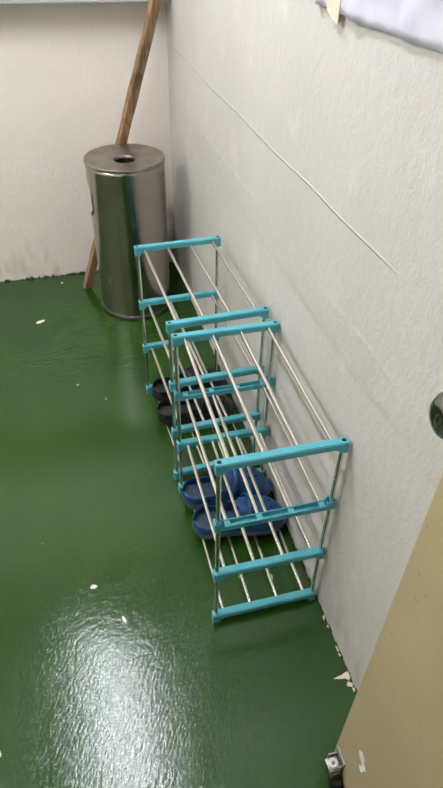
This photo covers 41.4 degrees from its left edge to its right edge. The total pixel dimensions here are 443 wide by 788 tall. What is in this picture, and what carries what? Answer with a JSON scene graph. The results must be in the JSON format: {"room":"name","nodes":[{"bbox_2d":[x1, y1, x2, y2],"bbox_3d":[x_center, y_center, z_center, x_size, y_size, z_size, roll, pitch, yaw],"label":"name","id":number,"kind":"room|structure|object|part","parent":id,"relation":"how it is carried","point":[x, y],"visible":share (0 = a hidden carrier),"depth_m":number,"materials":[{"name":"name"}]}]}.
{"room":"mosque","nodes":[
{"label":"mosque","id":0,"kind":"room"},
{"bbox_2d":[0,1,174,281],"bbox_3d":[-1.741,-1.498,2.073,3.100,2.600,0.100,-9,42,-12],"label":"wall","id":1,"kind":"structure","parent":0,"point":[66,69],"depth_m":2.61,"materials":[{"name":"paint"}]},
{"bbox_2d":[0,0,170,3],"bbox_3d":[-1.133,-1.486,2.145,1.900,0.092,0.120,-9,42,-12],"label":"trim","id":2,"kind":"structure","parent":1,"relation":"attached to","point":[1,1],"depth_m":2.23,"materials":[{"name":"grey paint"}]},
{"bbox_2d":[0,263,356,787],"bbox_3d":[-1.277,0.605,1.700,3.200,0.100,3.537,-9,42,-12],"label":"floor","id":3,"kind":"structure","parent":0,"point":[168,696],"depth_m":1.67,"materials":[{"name":"green paint"}]},
{"bbox_2d":[83,0,161,288],"bbox_3d":[-0.459,-1.067,2.607,0.484,1.292,0.044,-8,41,-11],"label":"wooden plank","id":4,"kind":"object","parent":3,"relation":"on","point":[153,8],"visible":0.53,"depth_m":2.44,"materials":[{"name":"brown wood"}]},
{"bbox_2d":[83,143,170,320],"bbox_3d":[-0.410,-0.721,2.661,0.338,0.700,0.338,-9,42,-12],"label":"litter bin","id":5,"kind":"object","parent":3,"relation":"on","point":[126,182],"visible":0.89,"depth_m":2.50,"materials":[{"name":"silver metal"}]},
{"bbox_3d":[-0.404,-0.979,2.441,0.335,0.022,0.335,-9,42,-12],"label":"bin lid","id":6,"kind":"part","parent":5,"relation":"part of","materials":[{"name":"silver metal"}]},
{"bbox_2d":[134,235,268,479],"bbox_3d":[-0.084,-0.125,2.017,0.299,0.639,0.494,-11,42,-14],"label":"shoe rack","id":7,"kind":"object","parent":3,"relation":"on","point":[176,323],"visible":0.71,"depth_m":1.91,"materials":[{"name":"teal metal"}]},
{"bbox_3d":[-0.287,-0.249,2.155,0.011,0.635,0.011,-32,50,-32],"label":"post","id":8,"kind":"part","parent":7,"relation":"part of","materials":[{"name":"silver metal"}]},
{"bbox_3d":[-0.148,0.046,1.813,0.011,0.635,0.011,-5,41,-7],"label":"post","id":9,"kind":"part","parent":7,"relation":"part of","materials":[{"name":"silver metal"}]},
{"bbox_2d":[152,363,226,401],"bbox_3d":[-0.124,-0.057,2.288,0.300,0.119,0.117,-8,41,-10],"label":"clog","id":10,"kind":"object","parent":7,"relation":"on","point":[159,393],"visible":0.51,"depth_m":2.27,"materials":[{"name":"black plastic"}]},
{"bbox_2d":[157,387,235,425],"bbox_3d":[-0.092,0.033,2.183,0.300,0.119,0.117,-7,41,-10],"label":"clog","id":11,"kind":"object","parent":7,"relation":"on","point":[164,408],"visible":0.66,"depth_m":2.17,"materials":[{"name":"black plastic"}]},
{"bbox_3d":[-0.019,-0.299,2.220,0.011,0.635,0.011,-5,41,-7],"label":"post","id":12,"kind":"part","parent":7,"relation":"part of","materials":[{"name":"silver metal"}]},
{"bbox_3d":[0.120,-0.004,1.878,0.011,0.635,0.011,-5,41,-7],"label":"post","id":13,"kind":"part","parent":7,"relation":"part of","materials":[{"name":"silver metal"}]},
{"bbox_2d":[171,320,349,622],"bbox_3d":[0.066,0.214,1.623,0.299,0.639,0.494,-9,41,-12],"label":"shoe rack","id":14,"kind":"object","parent":3,"relation":"on","point":[221,466],"visible":0.94,"depth_m":1.52,"materials":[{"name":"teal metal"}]},
{"bbox_3d":[-0.128,0.085,1.767,0.011,0.635,0.011,9,41,9],"label":"post","id":15,"kind":"part","parent":14,"relation":"part of","materials":[{"name":"silver metal"}]},
{"bbox_3d":[-0.010,0.384,1.421,0.011,0.635,0.011,9,41,9],"label":"post","id":16,"kind":"part","parent":14,"relation":"part of","materials":[{"name":"silver metal"}]},
{"bbox_2d":[182,466,271,508],"bbox_3d":[0.019,0.283,1.893,0.300,0.119,0.117,-6,41,-9],"label":"clog","id":17,"kind":"object","parent":14,"relation":"on","point":[191,496],"visible":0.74,"depth_m":1.88,"materials":[{"name":"blue plastic"}]},
{"bbox_2d":[193,492,285,538],"bbox_3d":[0.060,0.363,1.800,0.300,0.119,0.117,-6,41,-8],"label":"clog","id":18,"kind":"object","parent":14,"relation":"on","point":[201,526],"visible":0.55,"depth_m":1.79,"materials":[{"name":"blue plastic"}]},
{"bbox_3d":[0.143,0.043,1.824,0.011,0.635,0.011,-3,41,-5],"label":"post","id":19,"kind":"part","parent":14,"relation":"part of","materials":[{"name":"silver metal"}]},
{"bbox_3d":[0.261,0.341,1.477,0.011,0.635,0.011,-15,43,-18],"label":"post","id":20,"kind":"part","parent":14,"relation":"part of","materials":[{"name":"silver metal"}]},
{"bbox_2d":[334,671,349,680],"bbox_3d":[0.311,0.732,1.514,0.048,0.002,0.024,-9,42,-12],"label":"chip","id":21,"kind":"object","parent":3,"relation":"on","point":[345,675],"visible":1,"depth_m":1.51,"materials":[{"name":"beige paint"}]},
{"bbox_2d":[166,0,442,691],"bbox_3d":[0.244,-0.659,1.141,0.100,2.600,3.537,-9,42,-12],"label":"wall","id":22,"kind":"structure","parent":0,"point":[310,144],"depth_m":1.29,"materials":[{"name":"paint"}]},
{"bbox_2d":[315,0,442,52],"bbox_3d":[0.277,-0.709,0.666,0.017,0.566,0.747,-9,42,-12],"label":"sheet","id":23,"kind":"object","parent":22,"relation":"attached to","point":[418,22],"visible":1,"depth_m":0.85,"materials":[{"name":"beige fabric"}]},
{"bbox_3d":[-0.816,0.662,-0.435,3.000,2.600,0.100,-9,42,-12],"label":"wall","id":24,"kind":"structure","parent":0,"visible":0},
{"bbox_2d":[325,392,442,787],"bbox_3d":[0.359,0.344,0.399,0.121,2.038,0.840,-9,42,-12],"label":"door","id":25,"kind":"structure","parent":24,"relation":"in","point":[391,736],"depth_m":0.91,"materials":[{"name":"beige paint"}]},
{"bbox_2d":[328,757,337,767],"bbox_3d":[0.248,0.822,1.305,0.021,0.004,0.021,-9,42,-12],"label":"washer","id":26,"kind":"object","parent":25,"relation":"in","point":[332,761],"depth_m":1.30,"materials":[{"name":"metal"}]},
{"bbox_3d":[0.247,0.837,1.319,0.027,0.038,0.044,-9,42,-12],"label":"holder arm","id":27,"kind":"part","parent":25,"relation":"part of","materials":[{"name":"silver metal"}]},
{"bbox_3d":[0.247,0.019,0.578,0.078,0.055,0.055,-9,42,-12],"label":"knob","id":28,"kind":"part","parent":25,"relation":"part of","materials":[{"name":"silver metal"}]}
]}

